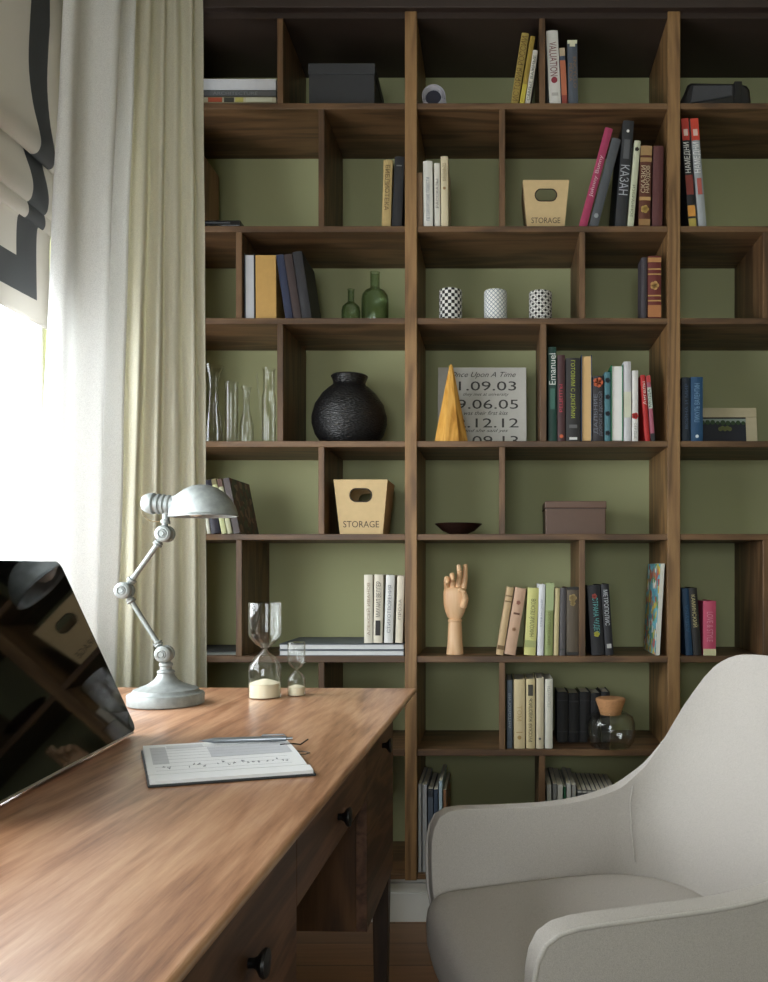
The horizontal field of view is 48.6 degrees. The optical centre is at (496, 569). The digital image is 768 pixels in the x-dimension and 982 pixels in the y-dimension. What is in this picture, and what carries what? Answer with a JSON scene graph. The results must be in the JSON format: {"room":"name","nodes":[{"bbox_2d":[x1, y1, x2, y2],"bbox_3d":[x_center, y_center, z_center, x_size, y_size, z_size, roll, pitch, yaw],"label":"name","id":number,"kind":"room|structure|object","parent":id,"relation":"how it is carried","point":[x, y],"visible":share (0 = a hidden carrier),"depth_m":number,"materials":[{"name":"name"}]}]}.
{"room":"home office","nodes":[
{"label":"home office","id":0,"kind":"room"},
{"bbox_2d":[43,0,62,402],"bbox_3d":[-1.250,-0.370,0.413,0.060,2.800,4.626,0,0,0],"label":"wall","id":1,"kind":"structure","parent":0,"point":[44,329],"depth_m":2.29,"materials":[{"name":"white paint"}]},
{"bbox_2d":[0,0,61,329],"bbox_3d":[-1.141,-1.166,1.331,0.056,1.088,1.830,0,0,0],"label":"blind","id":2,"kind":"object","parent":1,"relation":"attached to","point":[30,30],"visible":0.87,"depth_m":2.05,"materials":[{"name":"fabric"}]},
{"bbox_2d":[24,318,42,560],"bbox_3d":[-1.218,-0.630,1.305,0.135,1.780,1.970,0,0,0],"label":"window","id":3,"kind":"structure","parent":1,"relation":"in","point":[33,333],"depth_m":2.28,"materials":[{"name":"glass"}]},
{"bbox_2d":[296,922,438,981],"bbox_3d":[0.490,1.080,0.413,4.020,0.100,4.826,0,0,0],"label":"floor","id":4,"kind":"structure","parent":0,"point":[321,956],"depth_m":2.25,"materials":[{"name":"brown wood"}]},
{"bbox_2d":[0,687,416,981],"bbox_3d":[-0.608,0.655,1.189,0.800,0.750,1.620,0,0,1],"label":"writing desk","id":5,"kind":"object","parent":4,"relation":"on","point":[106,875],"visible":0.89,"depth_m":0.95,"materials":[{"name":"brown wood"}]},
{"bbox_2d":[0,560,134,803],"bbox_3d":[-0.709,0.132,1.154,0.231,0.294,0.525,0,0,-4],"label":"computer monitor","id":6,"kind":"object","parent":5,"relation":"on","point":[61,703],"visible":1,"depth_m":1.22,"materials":[{"name":"black"}]},
{"bbox_2d":[114,484,238,709],"bbox_3d":[-0.668,0.051,1.750,0.253,0.458,0.153,0,0,0],"label":"desk lamp","id":7,"kind":"object","parent":5,"relation":"on","point":[166,691],"visible":1,"depth_m":1.73,"materials":[{"name":"grey metal"}]},
{"bbox_2d":[140,493,171,513],"bbox_3d":[-0.704,-0.139,1.750,0.071,0.046,0.045,0,0,0],"label":"socket","id":8,"kind":"object","parent":7,"relation":"attached to","point":[151,503],"depth_m":1.73,"materials":[{"name":"grey metal"}]},
{"bbox_2d":[141,739,315,787],"bbox_3d":[-0.392,0.273,1.213,0.250,0.013,0.232,0,0,-18],"label":"notebook","id":9,"kind":"object","parent":5,"relation":"on","point":[166,765],"visible":1,"depth_m":1.18,"materials":[{"name":"paper"}]},
{"bbox_2d":[199,734,292,742],"bbox_3d":[-0.390,0.262,1.302,0.141,0.013,0.010,0,0,-8],"label":"ballpoint pen","id":10,"kind":"object","parent":9,"relation":"on","point":[265,737],"visible":1,"depth_m":1.30,"materials":[{"name":"silver metal"}]},
{"bbox_2d":[248,601,280,698],"bbox_3d":[-0.510,0.175,1.840,0.070,0.210,0.070,0,0,0],"label":"hourglass","id":11,"kind":"object","parent":5,"relation":"on","point":[262,688],"visible":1,"depth_m":1.82,"materials":[{"name":"clear glass"}]},
{"bbox_2d":[425,654,767,981],"bbox_3d":[0.223,0.589,1.289,0.609,0.886,0.541,0,0,-18],"label":"armchair","id":12,"kind":"object","parent":4,"relation":"on","point":[659,873],"visible":1,"depth_m":1.41,"materials":[{"name":"white fabric"}]},
{"bbox_2d":[426,874,702,981],"bbox_3d":[0.158,0.614,1.268,0.472,0.157,0.468,0,0,-18],"label":"seat cushion","id":13,"kind":"object","parent":12,"relation":"on","point":[480,927],"depth_m":1.34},
{"bbox_2d":[204,78,767,840],"bbox_3d":[0.490,-0.370,2.776,4.020,2.800,0.100,0,0,0],"label":"wall","id":14,"kind":"structure","parent":0,"point":[318,588],"depth_m":2.73,"materials":[{"name":"green paint"}]},
{"bbox_2d":[371,879,429,921],"bbox_3d":[0.135,0.964,2.588,2.350,0.132,0.276,0,0,0],"label":"baseboard","id":15,"kind":"structure","parent":14,"relation":"attached to","point":[409,901],"depth_m":2.45,"materials":[{"name":"white paint"}]},
{"bbox_2d":[203,0,767,879],"bbox_3d":[0.132,-0.435,2.567,2.328,2.668,0.315,0,0,0],"label":"bookcase","id":16,"kind":"object","parent":15,"relation":"on","point":[664,42],"visible":0.7,"depth_m":2.49,"materials":[{"name":"brown wood"}]},
{"bbox_2d":[204,156,218,219],"bbox_3d":[-0.929,-1.132,2.590,0.104,0.268,0.200,0,0,0],"label":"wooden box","id":17,"kind":"object","parent":16,"relation":"on","point":[211,179],"visible":0.1,"depth_m":2.61,"materials":[{"name":"brown wood"}]},
{"bbox_2d":[204,97,276,102],"bbox_3d":[-0.761,-1.372,2.545,0.233,0.019,0.201,0,0,0],"label":"book","id":18,"kind":"object","parent":16,"relation":"on","point":[206,99],"visible":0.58,"depth_m":2.44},
{"bbox_2d":[204,90,276,97],"bbox_3d":[-0.763,-1.390,2.543,0.240,0.018,0.201,0,0,0],"label":"book","id":19,"kind":"object","parent":18,"relation":"on","point":[207,93],"visible":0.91,"depth_m":2.44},
{"bbox_2d":[204,79,276,89],"bbox_3d":[-0.767,-1.417,2.540,0.245,0.032,0.190,0,0,0],"label":"book","id":20,"kind":"object","parent":19,"relation":"on","point":[209,84],"visible":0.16,"depth_m":2.44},
{"bbox_2d":[223,478,258,533],"bbox_3d":[-0.775,-0.187,2.543,0.051,0.165,0.198,0,0,0],"label":"book","id":21,"kind":"object","parent":16,"relation":"on","point":[239,492],"visible":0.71,"depth_m":2.51,"materials":[{"name":"paper"}]},
{"bbox_2d":[244,254,255,317],"bbox_3d":[-0.721,-0.827,2.512,0.030,0.191,0.140,0,0,0],"label":"book","id":22,"kind":"object","parent":16,"relation":"on","point":[249,260],"visible":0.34,"depth_m":2.45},
{"bbox_2d":[255,255,284,317],"bbox_3d":[-0.674,-0.825,2.518,0.061,0.187,0.148,0,0,0],"label":"book","id":23,"kind":"object","parent":16,"relation":"on","point":[268,294],"visible":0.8,"depth_m":2.44,"materials":[{"name":"paper"}]},
{"bbox_2d":[276,254,292,317],"bbox_3d":[-0.620,-0.826,2.522,0.049,0.190,0.161,0,0,0],"label":"book","id":24,"kind":"object","parent":16,"relation":"on","point":[286,298],"visible":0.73,"depth_m":2.44,"materials":[{"name":"paper"}]},
{"bbox_2d":[284,254,301,317],"bbox_3d":[-0.596,-0.827,2.521,0.052,0.191,0.161,0,0,0],"label":"book","id":25,"kind":"object","parent":16,"relation":"on","point":[289,262],"visible":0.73,"depth_m":2.44,"materials":[{"name":"paper"}]},
{"bbox_2d":[292,251,320,317],"bbox_3d":[-0.569,-0.831,2.526,0.056,0.199,0.172,0,0,0],"label":"book","id":26,"kind":"object","parent":16,"relation":"on","point":[305,275],"visible":0.9,"depth_m":2.44,"materials":[{"name":"paper"}]},
{"bbox_2d":[279,649,404,655],"bbox_3d":[-0.452,0.241,2.566,0.364,0.016,0.255,0,0,0],"label":"folder","id":27,"kind":"object","parent":16,"relation":"on","point":[282,652],"visible":0.45,"depth_m":2.44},
{"bbox_2d":[279,637,404,649],"bbox_3d":[-0.452,0.224,2.566,0.364,0.017,0.255,0,0,0],"label":"folder","id":28,"kind":"object","parent":27,"relation":"on","point":[311,643],"visible":0.71,"depth_m":2.44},
{"bbox_2d":[364,575,373,642],"bbox_3d":[-0.375,0.113,2.516,0.025,0.199,0.152,0,0,0],"label":"book","id":29,"kind":"object","parent":28,"relation":"on","point":[368,579],"visible":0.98,"depth_m":2.44,"materials":[{"name":"paper"}]},
{"bbox_2d":[373,574,389,642],"bbox_3d":[-0.346,0.113,2.516,0.026,0.199,0.152,1,0,0],"label":"book","id":30,"kind":"object","parent":28,"relation":"on","point":[379,579],"visible":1,"depth_m":2.44,"materials":[{"name":"paper"}]},
{"bbox_2d":[384,575,396,642],"bbox_3d":[-0.314,0.114,2.516,0.025,0.198,0.152,2,0,0],"label":"book","id":31,"kind":"object","parent":28,"relation":"on","point":[391,580],"visible":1,"depth_m":2.44,"materials":[{"name":"paper"}]},
{"bbox_2d":[395,575,404,642],"bbox_3d":[-0.283,0.114,2.516,0.021,0.196,0.152,2,0,0],"label":"book","id":32,"kind":"object","parent":28,"relation":"on","point":[400,607],"visible":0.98,"depth_m":2.44,"materials":[{"name":"paper"}]},
{"bbox_2d":[308,63,383,102],"bbox_3d":[-0.457,-1.421,2.560,0.197,0.134,0.200,0,0,0],"label":"storage box","id":33,"kind":"object","parent":16,"relation":"on","point":[328,82],"visible":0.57,"depth_m":2.46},
{"bbox_2d":[311,372,386,440],"bbox_3d":[-0.452,-0.485,2.570,0.229,0.222,0.229,0,0,0],"label":"clay vase","id":34,"kind":"object","parent":16,"relation":"on","point":[348,409],"visible":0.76,"depth_m":2.49,"materials":[{"name":"black"}]},
{"bbox_2d":[334,480,394,533],"bbox_3d":[-0.399,-0.185,2.535,0.158,0.160,0.170,0,0,0],"label":"storage bin","id":35,"kind":"object","parent":16,"relation":"on","point":[372,516],"visible":0.94,"depth_m":2.46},
{"bbox_2d":[382,160,393,225],"bbox_3d":[-0.320,-1.097,2.516,0.026,0.197,0.152,2,0,0],"label":"book","id":36,"kind":"object","parent":16,"relation":"on","point":[388,167],"visible":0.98,"depth_m":2.44,"materials":[{"name":"paper"}]},
{"bbox_2d":[392,156,404,225],"bbox_3d":[-0.288,-1.102,2.516,0.037,0.208,0.152,0,0,0],"label":"book","id":37,"kind":"object","parent":16,"relation":"on","point":[398,212],"visible":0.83,"depth_m":2.44,"materials":[{"name":"paper"}]},
{"bbox_2d":[418,767,427,871],"bbox_3d":[-0.225,0.752,2.548,0.010,0.258,0.208,0,0,0],"label":"magazine","id":38,"kind":"object","parent":16,"relation":"on","point":[424,772],"visible":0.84,"depth_m":2.44,"materials":[{"name":"paper"}]},
{"bbox_2d":[422,768,431,871],"bbox_3d":[-0.211,0.754,2.548,0.013,0.255,0.208,0,0,0],"label":"magazine","id":39,"kind":"object","parent":16,"relation":"on","point":[426,782],"visible":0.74,"depth_m":2.44,"materials":[{"name":"paper"}]},
{"bbox_2d":[423,161,434,225],"bbox_3d":[-0.201,-1.095,2.516,0.027,0.194,0.152,-1,0,0],"label":"book","id":40,"kind":"object","parent":16,"relation":"on","point":[428,171],"visible":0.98,"depth_m":2.44,"materials":[{"name":"paper"}]},
{"bbox_2d":[422,84,445,102],"bbox_3d":[-0.186,-1.393,2.560,0.069,0.066,0.200,0,0,0],"label":"paper roll","id":41,"kind":"object","parent":16,"relation":"on","point":[433,93],"visible":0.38,"depth_m":2.47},
{"bbox_2d":[434,163,440,225],"bbox_3d":[-0.174,-1.092,2.516,0.017,0.188,0.151,-1,0,0],"label":"book","id":42,"kind":"object","parent":16,"relation":"on","point":[437,171],"visible":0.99,"depth_m":2.44,"materials":[{"name":"paper"}]},
{"bbox_2d":[441,156,450,225],"bbox_3d":[-0.153,-1.102,2.516,0.021,0.208,0.152,0,0,0],"label":"book","id":43,"kind":"object","parent":16,"relation":"on","point":[445,172],"visible":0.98,"depth_m":2.44,"materials":[{"name":"paper"}]},
{"bbox_2d":[439,287,461,317],"bbox_3d":[-0.137,-0.778,2.480,0.068,0.095,0.068,0,0,0],"label":"ceramic cup","id":44,"kind":"object","parent":16,"relation":"on","point":[450,298],"visible":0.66,"depth_m":2.45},
{"bbox_2d":[435,365,467,440],"bbox_3d":[-0.136,-0.491,2.485,0.102,0.234,0.102,0,0,0],"label":"cone","id":45,"kind":"object","parent":16,"relation":"on","point":[451,427],"visible":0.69,"depth_m":2.46,"materials":[{"name":"yellow wood"}]},
{"bbox_2d":[443,564,468,654],"bbox_3d":[-0.121,0.116,2.467,0.076,0.267,0.067,0,0,0],"label":"wooden hand","id":46,"kind":"object","parent":16,"relation":"on","point":[455,597],"visible":1,"depth_m":2.46,"materials":[{"name":"brown wood"}]},
{"bbox_2d":[435,522,481,533],"bbox_3d":[-0.115,-0.122,2.510,0.144,0.034,0.144,0,0,0],"label":"shallow bowl","id":47,"kind":"object","parent":16,"relation":"on","point":[448,527],"visible":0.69,"depth_m":2.46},
{"bbox_2d":[438,368,525,440],"bbox_3d":[-0.046,-0.500,2.577,0.272,0.250,0.035,0,0,0],"label":"sign","id":48,"kind":"object","parent":16,"relation":"on","point":[492,400],"visible":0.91,"depth_m":2.58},
{"bbox_2d":[484,288,506,317],"bbox_3d":[-0.004,-0.777,2.480,0.068,0.092,0.068,0,0,0],"label":"ceramic cup","id":49,"kind":"object","parent":16,"relation":"on","point":[495,299],"visible":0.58,"depth_m":2.45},
{"bbox_2d":[496,586,513,654],"bbox_3d":[0.023,0.149,2.516,0.052,0.200,0.152,0,0,0],"label":"book","id":50,"kind":"object","parent":16,"relation":"on","point":[509,590],"visible":1,"depth_m":2.44,"materials":[{"name":"paper"}]},
{"bbox_2d":[506,674,511,748],"bbox_3d":[0.037,0.420,2.516,0.015,0.200,0.151,0,0,0],"label":"book","id":51,"kind":"object","parent":16,"relation":"on","point":[508,677],"visible":1,"depth_m":2.44,"materials":[{"name":"paper"}]},
{"bbox_2d":[504,586,525,654],"bbox_3d":[0.053,0.149,2.516,0.064,0.199,0.153,0,0,0],"label":"book","id":52,"kind":"object","parent":16,"relation":"on","point":[518,598],"visible":1,"depth_m":2.44,"materials":[{"name":"paper"}]},
{"bbox_2d":[513,673,524,748],"bbox_3d":[0.065,0.419,2.516,0.032,0.201,0.153,0,0,0],"label":"book","id":53,"kind":"object","parent":16,"relation":"on","point":[518,679],"visible":1,"depth_m":2.44,"materials":[{"name":"paper"}]},
{"bbox_2d":[511,33,528,102],"bbox_3d":[0.067,-1.460,2.516,0.054,0.212,0.152,0,0,0],"label":"book","id":54,"kind":"object","parent":16,"relation":"on","point":[523,49],"visible":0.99,"depth_m":2.44,"materials":[{"name":"paper"}]},
{"bbox_2d":[519,36,534,102],"bbox_3d":[0.088,-1.456,2.517,0.047,0.203,0.151,0,0,0],"label":"book","id":55,"kind":"object","parent":16,"relation":"on","point":[532,38],"visible":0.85,"depth_m":2.44,"materials":[{"name":"paper"}]},
{"bbox_2d":[524,673,534,748],"bbox_3d":[0.098,0.419,2.516,0.026,0.202,0.152,0,0,0],"label":"book","id":56,"kind":"object","parent":16,"relation":"on","point":[529,678],"visible":1,"depth_m":2.44,"materials":[{"name":"paper"}]},
{"bbox_2d":[523,587,538,654],"bbox_3d":[0.101,0.150,2.516,0.044,0.197,0.152,0,0,0],"label":"book","id":57,"kind":"object","parent":16,"relation":"on","point":[532,594],"visible":1,"depth_m":2.44,"materials":[{"name":"paper"}]},
{"bbox_2d":[525,50,537,102],"bbox_3d":[0.100,-1.435,2.517,0.038,0.162,0.151,0,0,0],"label":"book","id":58,"kind":"object","parent":16,"relation":"on","point":[532,76],"visible":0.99,"depth_m":2.44,"materials":[{"name":"paper"}]},
{"bbox_2d":[534,672,543,748],"bbox_3d":[0.125,0.418,2.516,0.022,0.205,0.152,0,0,0],"label":"book","id":59,"kind":"object","parent":16,"relation":"on","point":[539,679],"visible":0.97,"depth_m":2.44,"materials":[{"name":"paper"}]},
{"bbox_2d":[529,289,551,317],"bbox_3d":[0.128,-0.775,2.480,0.068,0.089,0.068,0,0,0],"label":"ceramic cup","id":60,"kind":"object","parent":16,"relation":"on","point":[540,300],"visible":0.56,"depth_m":2.45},
{"bbox_2d":[536,583,544,654],"bbox_3d":[0.129,0.145,2.516,0.018,0.207,0.152,2,0,0],"label":"book","id":61,"kind":"object","parent":16,"relation":"on","point":[541,600],"visible":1,"depth_m":2.44,"materials":[{"name":"paper"}]},
{"bbox_2d":[521,180,568,225],"bbox_3d":[0.143,-1.069,2.525,0.136,0.142,0.150,0,0,0],"label":"storage bin","id":62,"kind":"object","parent":16,"relation":"on","point":[535,212],"visible":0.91,"depth_m":2.46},
{"bbox_2d":[542,673,552,748],"bbox_3d":[0.151,0.419,2.516,0.022,0.202,0.152,0,0,0],"label":"book","id":63,"kind":"object","parent":16,"relation":"on","point":[548,681],"visible":0.99,"depth_m":2.44,"materials":[{"name":"paper"}]},
{"bbox_2d":[543,582,553,654],"bbox_3d":[0.152,0.143,2.516,0.024,0.211,0.152,1,0,0],"label":"book","id":64,"kind":"object","parent":16,"relation":"on","point":[549,587],"visible":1,"depth_m":2.44,"materials":[{"name":"paper"}]},
{"bbox_2d":[546,347,556,440],"bbox_3d":[0.161,-0.512,2.531,0.024,0.275,0.182,0,0,0],"label":"book","id":65,"kind":"object","parent":16,"relation":"on","point":[551,398],"visible":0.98,"depth_m":2.44,"materials":[{"name":"paper"}]},
{"bbox_2d":[545,30,560,102],"bbox_3d":[0.165,-1.464,2.526,0.044,0.218,0.173,0,0,0],"label":"book","id":66,"kind":"object","parent":16,"relation":"on","point":[552,73],"visible":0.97,"depth_m":2.44,"materials":[{"name":"paper"}]},
{"bbox_2d":[553,587,559,654],"bbox_3d":[0.174,0.151,2.517,0.014,0.196,0.150,1,0,0],"label":"book","id":67,"kind":"object","parent":16,"relation":"on","point":[556,589],"visible":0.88,"depth_m":2.44,"materials":[{"name":"paper"}]},
{"bbox_2d":[556,355,564,440],"bbox_3d":[0.187,-0.500,2.526,0.022,0.252,0.172,0,0,0],"label":"book","id":68,"kind":"object","parent":16,"relation":"on","point":[560,360],"visible":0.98,"depth_m":2.44,"materials":[{"name":"paper"}]},
{"bbox_2d":[555,687,567,741],"bbox_3d":[0.198,0.444,2.584,0.033,0.152,0.112,0,0,0],"label":"book","id":69,"kind":"object","parent":16,"relation":"on","point":[561,694],"visible":1,"depth_m":2.53,"materials":[{"name":"paper"}]},
{"bbox_2d":[558,587,565,654],"bbox_3d":[0.192,0.151,2.516,0.017,0.196,0.151,1,0,0],"label":"book","id":70,"kind":"object","parent":16,"relation":"on","point":[562,599],"visible":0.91,"depth_m":2.44,"materials":[{"name":"paper"}]},
{"bbox_2d":[559,48,566,102],"bbox_3d":[0.193,-1.438,2.517,0.024,0.167,0.151,0,0,0],"label":"book","id":71,"kind":"object","parent":16,"relation":"on","point":[562,68],"visible":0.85,"depth_m":2.44,"materials":[{"name":"paper"}]},
{"bbox_2d":[563,586,578,655],"bbox_3d":[0.221,0.149,2.516,0.035,0.199,0.153,0,0,0],"label":"book","id":72,"kind":"object","parent":16,"relation":"on","point":[572,593],"visible":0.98,"depth_m":2.44,"materials":[{"name":"paper"}]},
{"bbox_2d":[565,40,577,102],"bbox_3d":[0.221,-1.449,2.516,0.028,0.188,0.152,-1,0,0],"label":"book","id":73,"kind":"object","parent":16,"relation":"on","point":[571,49],"visible":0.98,"depth_m":2.44,"materials":[{"name":"paper"}]},
{"bbox_2d":[565,358,579,440],"bbox_3d":[0.222,-0.496,2.526,0.042,0.243,0.172,0,0,0],"label":"book","id":74,"kind":"object","parent":16,"relation":"on","point":[572,365],"visible":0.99,"depth_m":2.44,"materials":[{"name":"paper"}]},
{"bbox_2d":[566,688,578,741],"bbox_3d":[0.232,0.446,2.584,0.031,0.149,0.112,0,0,0],"label":"book","id":75,"kind":"object","parent":16,"relation":"on","point":[573,694],"visible":0.93,"depth_m":2.53,"materials":[{"name":"paper"}]},
{"bbox_2d":[542,501,606,533],"bbox_3d":[0.233,-0.154,2.555,0.183,0.100,0.151,0,0,0],"label":"box","id":76,"kind":"object","parent":16,"relation":"on","point":[559,517],"visible":0.79,"depth_m":2.48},
{"bbox_2d":[576,687,589,741],"bbox_3d":[0.265,0.444,2.584,0.031,0.152,0.112,0,0,0],"label":"book","id":77,"kind":"object","parent":16,"relation":"on","point":[584,693],"visible":0.86,"depth_m":2.53,"materials":[{"name":"paper"}]},
{"bbox_2d":[580,355,591,440],"bbox_3d":[0.261,-0.500,2.527,0.031,0.252,0.170,0,0,0],"label":"book","id":78,"kind":"object","parent":16,"relation":"on","point":[585,361],"visible":0.55,"depth_m":2.45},
{"bbox_2d":[587,688,600,741],"bbox_3d":[0.298,0.446,2.584,0.030,0.149,0.112,0,0,0],"label":"book","id":79,"kind":"object","parent":16,"relation":"on","point":[595,731],"visible":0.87,"depth_m":2.53,"materials":[{"name":"paper"}]},
{"bbox_2d":[585,584,603,654],"bbox_3d":[0.288,0.146,2.516,0.051,0.206,0.153,0,0,0],"label":"book","id":80,"kind":"object","parent":16,"relation":"on","point":[594,640],"visible":0.99,"depth_m":2.44,"materials":[{"name":"paper"}]},
{"bbox_2d":[579,127,612,225],"bbox_3d":[0.288,-1.144,2.526,0.099,0.293,0.172,0,0,0],"label":"book","id":81,"kind":"object","parent":16,"relation":"on","point":[605,141],"visible":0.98,"depth_m":2.44,"materials":[{"name":"paper"}]},
{"bbox_2d":[592,376,602,440],"bbox_3d":[0.295,-0.470,2.516,0.031,0.191,0.153,0,0,0],"label":"book","id":82,"kind":"object","parent":16,"relation":"on","point":[597,381],"visible":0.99,"depth_m":2.44,"materials":[{"name":"paper"}]},
{"bbox_2d":[597,687,609,741],"bbox_3d":[0.328,0.444,2.584,0.026,0.152,0.112,0,0,0],"label":"book","id":83,"kind":"object","parent":16,"relation":"on","point":[604,720],"visible":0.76,"depth_m":2.53,"materials":[{"name":"paper"}]},
{"bbox_2d":[589,138,620,225],"bbox_3d":[0.315,-1.129,2.526,0.093,0.263,0.173,0,0,0],"label":"book","id":84,"kind":"object","parent":16,"relation":"on","point":[614,146],"visible":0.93,"depth_m":2.44,"materials":[{"name":"paper"}]},
{"bbox_2d":[599,583,613,654],"bbox_3d":[0.321,0.145,2.516,0.038,0.208,0.152,0,0,0],"label":"book","id":85,"kind":"object","parent":16,"relation":"on","point":[604,588],"visible":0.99,"depth_m":2.44,"materials":[{"name":"paper"}]},
{"bbox_2d":[603,372,609,440],"bbox_3d":[0.322,-0.476,2.516,0.017,0.202,0.152,0,0,0],"label":"book","id":86,"kind":"object","parent":16,"relation":"on","point":[606,376],"visible":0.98,"depth_m":2.44,"materials":[{"name":"paper"}]},
{"bbox_2d":[586,696,634,749],"bbox_3d":[0.333,0.448,2.460,0.144,0.145,0.144,0,0,0],"label":"glass jar","id":87,"kind":"object","parent":16,"relation":"on","point":[607,705],"visible":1,"depth_m":2.43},
{"bbox_2d":[608,365,622,440],"bbox_3d":[0.350,-0.486,2.522,0.034,0.223,0.160,0,0,0],"label":"book","id":88,"kind":"object","parent":16,"relation":"on","point":[616,372],"visible":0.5,"depth_m":2.45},
{"bbox_2d":[609,120,633,225],"bbox_3d":[0.372,-1.154,2.531,0.056,0.313,0.183,0,0,0],"label":"book","id":89,"kind":"object","parent":16,"relation":"on","point":[621,170],"visible":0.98,"depth_m":2.44,"materials":[{"name":"paper"}]},
{"bbox_2d":[621,361,630,440],"bbox_3d":[0.380,-0.491,2.521,0.021,0.233,0.162,0,0,0],"label":"book","id":90,"kind":"object","parent":16,"relation":"on","point":[627,364],"visible":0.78,"depth_m":2.44,"materials":[{"name":"paper"}]},
{"bbox_2d":[626,140,640,225],"bbox_3d":[0.399,-1.125,2.516,0.039,0.254,0.152,0,0,0],"label":"book","id":91,"kind":"object","parent":16,"relation":"on","point":[636,146],"visible":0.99,"depth_m":2.44,"materials":[{"name":"paper"}]},
{"bbox_2d":[631,370,638,440],"bbox_3d":[0.403,-0.478,2.516,0.019,0.207,0.152,0,0,0],"label":"book","id":92,"kind":"object","parent":16,"relation":"on","point":[634,374],"visible":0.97,"depth_m":2.44,"materials":[{"name":"paper"}]},
{"bbox_2d":[638,257,646,317],"bbox_3d":[0.429,-0.821,2.472,0.016,0.180,0.060,0,0,0],"label":"book","id":93,"kind":"object","parent":16,"relation":"on","point":[642,266],"visible":0.9,"depth_m":2.44,"materials":[{"name":"paper"}]},
{"bbox_2d":[634,145,651,225],"bbox_3d":[0.432,-1.118,2.516,0.033,0.239,0.153,2,0,0],"label":"book","id":94,"kind":"object","parent":16,"relation":"on","point":[643,193],"visible":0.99,"depth_m":2.44,"materials":[{"name":"paper"}]},
{"bbox_2d":[638,375,649,440],"bbox_3d":[0.432,-0.472,2.517,0.028,0.194,0.151,0,0,0],"label":"book","id":95,"kind":"object","parent":16,"relation":"on","point":[643,423],"visible":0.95,"depth_m":2.44,"materials":[{"name":"paper"}]},
{"bbox_2d":[643,563,664,654],"bbox_3d":[0.475,0.115,2.543,0.028,0.268,0.198,0,0,0],"label":"book","id":96,"kind":"object","parent":16,"relation":"on","point":[655,577],"visible":1,"depth_m":2.50,"materials":[{"name":"paper"}]},
{"bbox_2d":[647,256,660,317],"bbox_3d":[0.459,-0.823,2.481,0.039,0.184,0.083,0,0,0],"label":"book","id":97,"kind":"object","parent":16,"relation":"on","point":[653,262],"visible":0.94,"depth_m":2.44,"materials":[{"name":"paper"}]},
{"bbox_2d":[650,146,663,225],"bbox_3d":[0.469,-1.117,2.516,0.030,0.237,0.152,1,0,0],"label":"book","id":98,"kind":"object","parent":16,"relation":"on","point":[656,204],"visible":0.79,"depth_m":2.44,"materials":[{"name":"paper"}]},
{"bbox_2d":[680,377,689,440],"bbox_3d":[0.551,-0.468,2.516,0.023,0.187,0.152,0,0,0],"label":"book","id":99,"kind":"object","parent":16,"relation":"on","point":[684,381],"visible":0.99,"depth_m":2.44,"materials":[{"name":"paper"}]},
{"bbox_2d":[680,587,692,654],"bbox_3d":[0.555,0.151,2.516,0.032,0.196,0.152,0,0,0],"label":"book","id":100,"kind":"object","parent":16,"relation":"on","point":[685,623],"visible":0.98,"depth_m":2.44,"materials":[{"name":"paper"}]},
{"bbox_2d":[680,118,695,225],"bbox_3d":[0.558,-1.157,2.531,0.046,0.318,0.182,0,0,0],"label":"book","id":101,"kind":"object","parent":16,"relation":"on","point":[687,204],"visible":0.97,"depth_m":2.44,"materials":[{"name":"paper"}]},
{"bbox_2d":[681,587,701,654],"bbox_3d":[0.578,0.150,2.516,0.038,0.197,0.152,0,0,0],"label":"book","id":102,"kind":"object","parent":16,"relation":"on","point":[693,599],"visible":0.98,"depth_m":2.44,"materials":[{"name":"paper"}]},
{"bbox_2d":[690,377,702,440],"bbox_3d":[0.583,-0.468,2.516,0.035,0.188,0.153,0,0,0],"label":"book","id":103,"kind":"object","parent":16,"relation":"on","point":[696,383],"visible":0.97,"depth_m":2.44,"materials":[{"name":"paper"}]},
{"bbox_2d":[689,118,705,225],"bbox_3d":[0.587,-1.157,2.531,0.049,0.318,0.182,0,0,0],"label":"book","id":104,"kind":"object","parent":16,"relation":"on","point":[699,201],"visible":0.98,"depth_m":2.44,"materials":[{"name":"paper"}]},
{"bbox_2d":[698,599,715,655],"bbox_3d":[0.620,0.170,2.516,0.037,0.159,0.152,0,0,0],"label":"book","id":105,"kind":"object","parent":16,"relation":"on","point":[706,608],"visible":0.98,"depth_m":2.44,"materials":[{"name":"paper"}]},
{"bbox_2d":[680,81,750,102],"bbox_3d":[0.641,-1.394,2.525,0.214,0.080,0.136,0,0,0],"label":"case","id":106,"kind":"object","parent":16,"relation":"on","point":[736,92],"visible":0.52,"depth_m":2.46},
{"bbox_2d":[703,408,757,440],"bbox_3d":[0.685,-0.433,2.545,0.205,0.120,0.030,0,0,0],"label":"picture frame","id":107,"kind":"object","parent":16,"relation":"on","point":[719,424],"visible":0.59,"depth_m":2.54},
{"bbox_2d":[703,423,745,440],"bbox_3d":[0.685,-0.424,2.545,0.139,0.078,0.008,0,-8,0],"label":"painting","id":108,"kind":"object","parent":107,"relation":"attached to","point":[711,431],"depth_m":2.54},
{"bbox_3d":[0.490,-1.820,0.413,4.020,0.100,4.826,0,0,0],"label":"ceiling","id":109,"kind":"structure","parent":0,"visible":0},
{"bbox_3d":[-0.960,-1.750,0.300,0.040,0.040,4.200,0,0,0],"label":"rail","id":110,"kind":"object","parent":109,"relation":"attached to","visible":0},
{"bbox_2d":[41,0,135,682],"bbox_3d":[-1.022,-0.347,2.086,0.156,2.725,0.265,0,0,0],"label":"curtain","id":111,"kind":"object","parent":110,"relation":"hanging from","point":[83,432],"visible":0.53,"depth_m":2.10,"materials":[{"name":"white fabric"}]},
{"bbox_2d":[116,0,206,687],"bbox_3d":[-0.937,-0.347,2.298,0.294,2.725,0.065,0,0,-34],"label":"curtain","id":112,"kind":"object","parent":110,"relation":"hanging from","point":[164,443],"visible":0.59,"depth_m":2.32,"materials":[{"name":"beige fabric"}]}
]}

